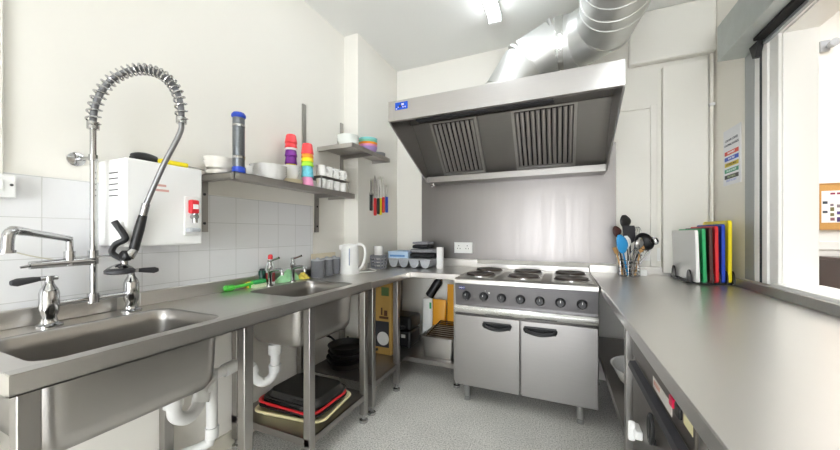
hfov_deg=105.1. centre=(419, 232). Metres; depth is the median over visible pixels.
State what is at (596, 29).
ventilation duct
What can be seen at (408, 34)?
ceiling
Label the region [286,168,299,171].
bowl
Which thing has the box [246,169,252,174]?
bowl
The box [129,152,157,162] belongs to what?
brush
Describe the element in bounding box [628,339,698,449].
under-counter appliance
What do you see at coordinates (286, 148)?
plastic cup
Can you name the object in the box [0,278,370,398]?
countertop
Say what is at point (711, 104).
pipe
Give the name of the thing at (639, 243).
spoon
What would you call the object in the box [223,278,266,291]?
dish brush
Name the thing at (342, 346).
frying pan
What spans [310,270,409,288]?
countertop
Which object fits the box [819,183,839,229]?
notice board
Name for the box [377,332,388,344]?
picture
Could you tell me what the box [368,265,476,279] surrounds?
countertop
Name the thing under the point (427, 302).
packet
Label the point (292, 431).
shelf
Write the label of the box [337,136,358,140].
glass bowl
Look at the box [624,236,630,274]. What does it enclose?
spoon
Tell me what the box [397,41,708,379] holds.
wall
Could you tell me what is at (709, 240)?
chopping board
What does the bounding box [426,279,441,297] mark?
bottle
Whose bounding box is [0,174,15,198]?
switch box
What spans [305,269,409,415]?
table
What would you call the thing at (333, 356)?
frying pan
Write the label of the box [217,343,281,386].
pipe
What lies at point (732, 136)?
poster
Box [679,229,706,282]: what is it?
chopping board
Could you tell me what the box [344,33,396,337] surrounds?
wall
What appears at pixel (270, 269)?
tap
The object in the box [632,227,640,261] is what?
whisk
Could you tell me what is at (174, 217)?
water heater
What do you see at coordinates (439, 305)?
packet
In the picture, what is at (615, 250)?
wooden spatula
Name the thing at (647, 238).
ladle
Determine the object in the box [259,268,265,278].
bottle
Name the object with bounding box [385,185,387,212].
kitchen knife
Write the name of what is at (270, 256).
bottle
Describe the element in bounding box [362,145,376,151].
bowl
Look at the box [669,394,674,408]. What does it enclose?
switch
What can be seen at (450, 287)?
packet
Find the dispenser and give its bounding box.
[231,111,245,172]
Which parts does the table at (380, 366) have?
leg, leg, leg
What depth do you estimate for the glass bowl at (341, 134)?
2.45 m
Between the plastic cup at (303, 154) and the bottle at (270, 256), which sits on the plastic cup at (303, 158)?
the plastic cup at (303, 154)
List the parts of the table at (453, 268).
leg, leg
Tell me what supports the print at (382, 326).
attached to the cardboard box at (384, 294)
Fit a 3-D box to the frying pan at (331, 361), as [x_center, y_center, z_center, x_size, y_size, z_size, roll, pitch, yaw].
[-0.522,0.920,2.394,0.349,0.070,0.288,0,0,15]
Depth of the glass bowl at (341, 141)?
2.45 m
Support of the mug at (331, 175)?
on the mug rack at (318, 176)
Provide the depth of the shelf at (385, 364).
2.33 m
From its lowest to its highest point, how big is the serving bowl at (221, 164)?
0.065 m
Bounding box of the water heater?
[99,157,201,246]
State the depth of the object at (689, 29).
2.38 m
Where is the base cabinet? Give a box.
[819,256,839,288]
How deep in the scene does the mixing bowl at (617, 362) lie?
1.76 m
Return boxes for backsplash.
[0,172,312,310]
[422,142,615,263]
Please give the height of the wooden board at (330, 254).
0.105 m
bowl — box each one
[203,155,231,170]
[203,159,231,173]
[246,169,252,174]
[284,164,299,168]
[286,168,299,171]
[286,171,299,178]
[337,133,358,137]
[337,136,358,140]
[337,139,358,143]
[359,137,376,140]
[359,139,376,142]
[359,141,376,144]
[359,143,376,146]
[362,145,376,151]
[610,355,623,382]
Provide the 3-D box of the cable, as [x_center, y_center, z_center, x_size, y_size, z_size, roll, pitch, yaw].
[-1.326,0.057,1.097,0.006,0.097,0.253,0,0,41]
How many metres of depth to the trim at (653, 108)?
2.47 m
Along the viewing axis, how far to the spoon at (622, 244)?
2.33 m
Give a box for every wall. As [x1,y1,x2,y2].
[0,0,343,449]
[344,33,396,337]
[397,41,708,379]
[714,0,817,285]
[819,11,839,255]
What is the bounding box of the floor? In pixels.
[227,360,623,449]
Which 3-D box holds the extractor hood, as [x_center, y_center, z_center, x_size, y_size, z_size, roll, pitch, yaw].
[0.630,-0.690,2.473,1.475,0.525,0.944,0,0,23]
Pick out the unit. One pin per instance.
(73, 383)
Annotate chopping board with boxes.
[672,230,699,282]
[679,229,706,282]
[686,228,712,282]
[691,226,718,282]
[697,224,724,282]
[703,220,731,282]
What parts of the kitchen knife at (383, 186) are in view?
handle, blade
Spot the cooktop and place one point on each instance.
(544, 278)
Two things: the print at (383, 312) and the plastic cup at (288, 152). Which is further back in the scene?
the print at (383, 312)
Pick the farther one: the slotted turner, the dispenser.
the slotted turner
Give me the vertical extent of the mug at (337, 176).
0.075 m
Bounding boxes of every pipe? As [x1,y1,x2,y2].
[163,368,218,449]
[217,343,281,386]
[708,53,714,221]
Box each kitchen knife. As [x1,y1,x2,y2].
[370,180,372,210]
[374,176,376,215]
[377,179,379,213]
[379,177,381,214]
[382,177,384,212]
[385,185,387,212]
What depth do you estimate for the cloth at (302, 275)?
2.21 m
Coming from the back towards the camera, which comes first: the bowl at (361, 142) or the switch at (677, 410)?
the bowl at (361, 142)
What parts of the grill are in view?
lid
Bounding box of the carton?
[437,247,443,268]
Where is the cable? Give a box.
[17,252,51,259]
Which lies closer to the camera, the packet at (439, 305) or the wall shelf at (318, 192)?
the wall shelf at (318, 192)
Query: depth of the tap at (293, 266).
2.10 m
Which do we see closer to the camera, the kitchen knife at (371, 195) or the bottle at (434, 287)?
the kitchen knife at (371, 195)
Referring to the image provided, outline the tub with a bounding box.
[638,269,646,275]
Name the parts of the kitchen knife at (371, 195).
handle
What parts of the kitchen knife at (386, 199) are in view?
handle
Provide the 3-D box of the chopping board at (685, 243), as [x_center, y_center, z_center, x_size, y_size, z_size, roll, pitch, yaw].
[1.793,0.144,2.177,0.028,0.325,0.440,0,0,23]
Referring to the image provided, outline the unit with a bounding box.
[0,269,370,449]
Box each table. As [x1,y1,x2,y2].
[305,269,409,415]
[366,259,477,387]
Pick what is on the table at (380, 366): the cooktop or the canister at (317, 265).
the canister at (317, 265)
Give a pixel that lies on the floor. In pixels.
(427, 412)
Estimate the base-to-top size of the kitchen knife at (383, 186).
0.350 m
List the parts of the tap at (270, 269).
spout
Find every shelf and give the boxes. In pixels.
[202,171,354,231]
[232,388,363,447]
[302,104,389,170]
[315,353,408,385]
[400,335,453,368]
[598,337,623,434]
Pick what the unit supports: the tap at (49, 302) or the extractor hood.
the tap at (49, 302)
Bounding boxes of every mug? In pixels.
[316,165,329,175]
[316,178,326,187]
[326,167,335,177]
[326,180,333,189]
[333,169,341,179]
[333,181,339,190]
[340,171,346,180]
[340,183,345,191]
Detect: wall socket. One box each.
[454,242,472,252]
[637,248,660,260]
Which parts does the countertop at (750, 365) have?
leg, leg, round leg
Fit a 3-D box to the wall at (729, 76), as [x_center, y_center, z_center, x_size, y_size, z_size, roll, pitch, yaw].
[1.154,-0.245,-0.091,0.130,2.890,5.550,0,0,23]
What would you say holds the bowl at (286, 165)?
on the bowl at (288, 169)
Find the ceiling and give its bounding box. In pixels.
[304,0,694,71]
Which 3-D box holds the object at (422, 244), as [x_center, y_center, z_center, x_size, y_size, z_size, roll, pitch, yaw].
[0.030,0.111,2.995,0.145,0.066,0.200,0,0,23]
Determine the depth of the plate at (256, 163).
1.78 m
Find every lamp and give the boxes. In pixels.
[819,38,839,52]
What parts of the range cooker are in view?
knob, leg, hot plate, knob, door, hot plate, handle, knob, knob, hot plate, rail, control panel, hot plate, knob, handle, door, knob, hot plate, hot plate, leg, knob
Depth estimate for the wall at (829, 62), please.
4.21 m
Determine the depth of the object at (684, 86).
2.37 m
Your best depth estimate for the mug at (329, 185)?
2.27 m
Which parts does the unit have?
leg, bowl, leg, leg, leg, leg, bowl, leg, leg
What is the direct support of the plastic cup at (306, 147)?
on the plastic cup at (303, 154)
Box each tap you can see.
[0,63,187,329]
[266,257,283,286]
[290,255,305,281]
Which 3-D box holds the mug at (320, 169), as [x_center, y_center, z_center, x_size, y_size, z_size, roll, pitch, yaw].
[-0.679,-0.428,2.236,0.087,0.075,0.072,0,0,-39]
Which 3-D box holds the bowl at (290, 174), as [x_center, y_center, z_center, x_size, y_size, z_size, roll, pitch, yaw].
[-0.807,-0.352,2.000,0.110,0.045,0.109,0,0,23]
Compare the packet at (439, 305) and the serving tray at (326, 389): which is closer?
the serving tray at (326, 389)
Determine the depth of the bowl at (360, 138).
2.63 m
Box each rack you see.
[313,175,348,192]
[426,320,453,338]
[671,265,734,284]
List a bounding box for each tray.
[255,390,350,423]
[259,389,345,414]
[259,391,346,417]
[264,390,343,411]
[264,392,334,415]
[266,373,345,408]
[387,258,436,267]
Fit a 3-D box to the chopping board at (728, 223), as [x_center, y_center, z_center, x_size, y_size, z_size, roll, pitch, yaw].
[1.967,0.115,2.134,0.018,0.385,0.380,0,0,23]
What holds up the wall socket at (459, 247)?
attached to the backsplash at (564, 219)
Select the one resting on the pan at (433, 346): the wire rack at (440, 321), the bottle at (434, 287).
the wire rack at (440, 321)
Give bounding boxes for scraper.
[158,158,206,170]
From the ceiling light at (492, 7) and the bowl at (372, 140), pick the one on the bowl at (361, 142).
the bowl at (372, 140)
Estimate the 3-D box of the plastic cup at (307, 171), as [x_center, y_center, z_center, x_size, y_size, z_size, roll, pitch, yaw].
[-0.731,-0.405,2.087,0.078,0.090,0.077,0,0,23]
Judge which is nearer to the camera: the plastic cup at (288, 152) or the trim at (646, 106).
the plastic cup at (288, 152)
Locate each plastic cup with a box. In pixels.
[285,134,296,143]
[285,142,296,147]
[285,147,296,151]
[285,149,296,157]
[285,156,296,164]
[301,143,313,154]
[301,153,313,158]
[301,157,313,161]
[301,161,313,166]
[301,166,313,177]
[302,177,313,185]
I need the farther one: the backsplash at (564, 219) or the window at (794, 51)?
the backsplash at (564, 219)
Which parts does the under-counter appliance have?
door catch, ring pull, door, name plate, name plate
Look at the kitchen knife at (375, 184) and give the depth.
2.94 m
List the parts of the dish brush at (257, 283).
handle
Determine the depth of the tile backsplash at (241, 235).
1.44 m
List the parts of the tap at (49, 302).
lever, swing spout, trigger lever, spray head plate, valve knob, lever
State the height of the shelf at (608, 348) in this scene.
0.035 m
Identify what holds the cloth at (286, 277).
on the unit
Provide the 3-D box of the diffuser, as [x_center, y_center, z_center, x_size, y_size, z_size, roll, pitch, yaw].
[0.272,-1.641,1.773,0.090,0.035,1.510,0,0,23]
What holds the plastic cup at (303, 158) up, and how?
on the plastic cup at (304, 163)
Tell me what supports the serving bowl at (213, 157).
on the serving bowl at (221, 164)
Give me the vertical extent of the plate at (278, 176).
0.035 m
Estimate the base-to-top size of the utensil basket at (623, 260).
0.205 m
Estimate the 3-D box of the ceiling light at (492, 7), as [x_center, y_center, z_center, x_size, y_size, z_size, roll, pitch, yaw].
[0.272,-1.653,1.773,0.100,0.075,1.570,0,0,23]
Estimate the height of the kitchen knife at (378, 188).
0.345 m
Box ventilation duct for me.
[486,0,650,83]
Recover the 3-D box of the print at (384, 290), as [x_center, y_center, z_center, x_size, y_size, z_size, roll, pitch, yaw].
[-0.283,0.475,2.606,0.070,0.070,0.001,0,0,23]
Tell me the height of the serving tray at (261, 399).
0.031 m
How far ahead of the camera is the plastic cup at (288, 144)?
2.08 m
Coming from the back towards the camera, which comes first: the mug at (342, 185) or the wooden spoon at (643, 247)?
the mug at (342, 185)
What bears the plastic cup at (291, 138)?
on the plastic cup at (288, 144)
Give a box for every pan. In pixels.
[326,335,358,355]
[326,348,377,365]
[327,360,358,371]
[328,336,358,360]
[421,325,453,359]
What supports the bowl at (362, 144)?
on the bowl at (372, 148)
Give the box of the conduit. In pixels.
[0,0,2,173]
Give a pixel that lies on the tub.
(643, 271)
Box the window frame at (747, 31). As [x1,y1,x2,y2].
[717,0,813,283]
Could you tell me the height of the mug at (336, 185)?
0.075 m
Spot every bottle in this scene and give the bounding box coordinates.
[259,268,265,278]
[266,254,274,284]
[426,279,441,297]
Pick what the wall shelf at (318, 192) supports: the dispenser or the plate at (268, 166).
the dispenser
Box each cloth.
[275,269,300,282]
[299,272,309,279]
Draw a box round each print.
[376,320,388,347]
[379,308,387,318]
[381,287,388,295]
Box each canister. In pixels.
[311,258,324,277]
[320,257,332,275]
[329,256,339,273]
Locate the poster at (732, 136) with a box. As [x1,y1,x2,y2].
[723,122,740,185]
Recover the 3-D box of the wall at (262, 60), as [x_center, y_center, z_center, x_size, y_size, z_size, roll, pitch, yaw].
[-1.480,-0.245,1.049,0.150,2.890,5.550,0,0,23]
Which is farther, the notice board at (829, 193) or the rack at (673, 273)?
the notice board at (829, 193)
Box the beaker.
[374,246,382,265]
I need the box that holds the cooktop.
[454,263,598,291]
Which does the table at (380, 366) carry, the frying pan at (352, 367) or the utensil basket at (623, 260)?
the frying pan at (352, 367)
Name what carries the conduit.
attached to the wall at (262, 60)
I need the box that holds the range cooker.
[454,263,598,424]
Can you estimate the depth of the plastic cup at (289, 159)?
2.08 m
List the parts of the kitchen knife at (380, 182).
handle, blade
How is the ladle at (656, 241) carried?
in the utensil basket at (623, 260)
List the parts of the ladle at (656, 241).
handle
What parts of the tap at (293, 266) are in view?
spout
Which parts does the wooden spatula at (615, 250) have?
handle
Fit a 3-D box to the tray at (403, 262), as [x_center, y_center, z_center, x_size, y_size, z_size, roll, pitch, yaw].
[-0.049,0.274,3.034,0.444,0.083,0.290,0,0,23]
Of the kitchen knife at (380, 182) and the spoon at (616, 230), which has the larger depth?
the kitchen knife at (380, 182)
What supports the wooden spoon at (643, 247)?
in the utensil basket at (623, 260)
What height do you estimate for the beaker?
0.190 m
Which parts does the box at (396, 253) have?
printed panel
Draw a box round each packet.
[423,297,432,332]
[432,299,445,325]
[447,284,453,324]
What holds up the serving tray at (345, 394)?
on the serving tray at (258, 409)
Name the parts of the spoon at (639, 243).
handle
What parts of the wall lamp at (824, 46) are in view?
plate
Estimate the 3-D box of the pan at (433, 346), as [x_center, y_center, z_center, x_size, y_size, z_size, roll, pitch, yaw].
[0.208,0.936,2.773,0.308,0.169,0.365,0,0,23]
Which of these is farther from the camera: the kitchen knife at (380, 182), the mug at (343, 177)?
the kitchen knife at (380, 182)
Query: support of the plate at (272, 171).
on the plate at (278, 176)
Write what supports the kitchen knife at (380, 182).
attached to the strip
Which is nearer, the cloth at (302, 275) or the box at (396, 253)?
the cloth at (302, 275)
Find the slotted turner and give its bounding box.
[622,226,635,274]
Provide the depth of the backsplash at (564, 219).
2.84 m
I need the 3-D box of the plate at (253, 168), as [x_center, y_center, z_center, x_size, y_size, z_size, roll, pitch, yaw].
[-0.877,-0.344,1.862,0.200,0.035,0.199,0,0,23]
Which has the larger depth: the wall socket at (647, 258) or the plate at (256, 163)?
the wall socket at (647, 258)
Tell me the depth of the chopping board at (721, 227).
1.97 m
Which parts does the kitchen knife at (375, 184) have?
handle, blade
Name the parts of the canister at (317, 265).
lid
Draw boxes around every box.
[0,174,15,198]
[376,283,392,355]
[388,250,412,257]
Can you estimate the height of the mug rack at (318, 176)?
0.091 m
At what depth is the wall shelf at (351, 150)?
2.55 m
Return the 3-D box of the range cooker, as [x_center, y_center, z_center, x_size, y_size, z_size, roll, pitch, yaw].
[0.796,0.738,2.428,0.912,0.925,0.772,0,0,23]
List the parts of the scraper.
handle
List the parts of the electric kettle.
handle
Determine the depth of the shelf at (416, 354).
2.64 m
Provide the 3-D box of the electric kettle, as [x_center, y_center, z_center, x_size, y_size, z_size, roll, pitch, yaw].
[-0.491,0.198,2.598,0.316,0.244,0.166,0,0,-39]
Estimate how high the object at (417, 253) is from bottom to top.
0.087 m
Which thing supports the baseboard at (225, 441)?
attached to the wall at (262, 60)
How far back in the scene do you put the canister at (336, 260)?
2.51 m
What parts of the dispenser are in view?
lid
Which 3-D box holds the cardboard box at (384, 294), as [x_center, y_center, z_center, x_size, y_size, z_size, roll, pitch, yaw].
[-0.312,0.699,2.665,0.210,0.578,0.088,0,0,23]
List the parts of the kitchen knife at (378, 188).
handle, blade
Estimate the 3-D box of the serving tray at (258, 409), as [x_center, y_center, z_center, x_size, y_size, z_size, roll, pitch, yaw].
[-0.678,1.001,1.895,0.458,0.030,0.358,0,0,17]
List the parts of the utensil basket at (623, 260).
hoop handle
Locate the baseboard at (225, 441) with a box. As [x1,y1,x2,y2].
[206,374,336,449]
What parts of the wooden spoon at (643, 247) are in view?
handle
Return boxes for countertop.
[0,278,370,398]
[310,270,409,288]
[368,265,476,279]
[590,265,839,449]
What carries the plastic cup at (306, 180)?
on the wall shelf at (318, 192)
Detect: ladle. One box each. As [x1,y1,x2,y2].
[629,233,653,271]
[634,237,658,271]
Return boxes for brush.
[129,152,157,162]
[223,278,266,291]
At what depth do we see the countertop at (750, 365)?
0.88 m
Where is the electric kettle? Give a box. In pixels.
[339,243,376,274]
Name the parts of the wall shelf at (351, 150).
shelf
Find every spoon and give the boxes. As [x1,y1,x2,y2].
[613,226,624,273]
[620,215,630,267]
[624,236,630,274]
[629,237,643,274]
[634,245,644,275]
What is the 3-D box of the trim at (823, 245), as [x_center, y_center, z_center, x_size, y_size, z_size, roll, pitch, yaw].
[6.125,0.165,3.878,5.840,0.110,0.015,0,0,23]
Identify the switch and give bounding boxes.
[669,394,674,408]
[674,401,681,419]
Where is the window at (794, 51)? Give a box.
[770,0,839,286]
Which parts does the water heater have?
tap plate, tap lever, spout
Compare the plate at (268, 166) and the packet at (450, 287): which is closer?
the plate at (268, 166)
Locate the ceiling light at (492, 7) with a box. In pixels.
[482,0,501,25]
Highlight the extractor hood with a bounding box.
[388,59,625,186]
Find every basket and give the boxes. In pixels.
[370,254,387,269]
[617,249,641,276]
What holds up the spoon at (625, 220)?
in the utensil basket at (623, 260)
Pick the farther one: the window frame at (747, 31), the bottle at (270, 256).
the bottle at (270, 256)
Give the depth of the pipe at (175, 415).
1.48 m
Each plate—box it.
[249,162,286,167]
[251,165,286,170]
[252,167,286,172]
[252,170,286,174]
[252,172,286,179]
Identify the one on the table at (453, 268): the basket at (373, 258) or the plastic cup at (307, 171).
the basket at (373, 258)
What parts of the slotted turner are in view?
handle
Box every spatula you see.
[612,247,622,274]
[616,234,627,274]
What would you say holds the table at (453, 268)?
on the floor
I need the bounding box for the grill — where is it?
[400,310,419,347]
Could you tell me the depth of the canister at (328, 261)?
2.41 m
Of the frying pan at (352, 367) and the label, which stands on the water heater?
the label
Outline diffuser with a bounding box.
[483,0,499,20]
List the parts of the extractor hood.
panel, plate, panel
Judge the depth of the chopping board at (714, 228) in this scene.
1.97 m
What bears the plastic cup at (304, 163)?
on the plastic cup at (307, 171)
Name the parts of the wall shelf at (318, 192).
shelf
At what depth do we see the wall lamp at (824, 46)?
4.19 m
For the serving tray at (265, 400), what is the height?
0.035 m
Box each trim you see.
[620,105,649,111]
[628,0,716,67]
[650,104,656,266]
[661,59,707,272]
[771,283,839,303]
[819,241,839,249]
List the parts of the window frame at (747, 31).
guide rail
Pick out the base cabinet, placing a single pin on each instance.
(829, 266)
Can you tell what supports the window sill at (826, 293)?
attached to the wall at (729, 76)
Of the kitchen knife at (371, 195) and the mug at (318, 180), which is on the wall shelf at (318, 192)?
the mug at (318, 180)
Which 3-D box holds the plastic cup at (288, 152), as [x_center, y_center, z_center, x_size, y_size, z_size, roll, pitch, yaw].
[-0.846,-0.530,2.110,0.078,0.060,0.077,0,0,23]
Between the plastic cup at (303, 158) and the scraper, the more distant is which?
the plastic cup at (303, 158)
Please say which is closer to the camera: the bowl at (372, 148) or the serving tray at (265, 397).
the serving tray at (265, 397)
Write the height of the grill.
0.284 m
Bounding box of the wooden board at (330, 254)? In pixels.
[311,252,334,258]

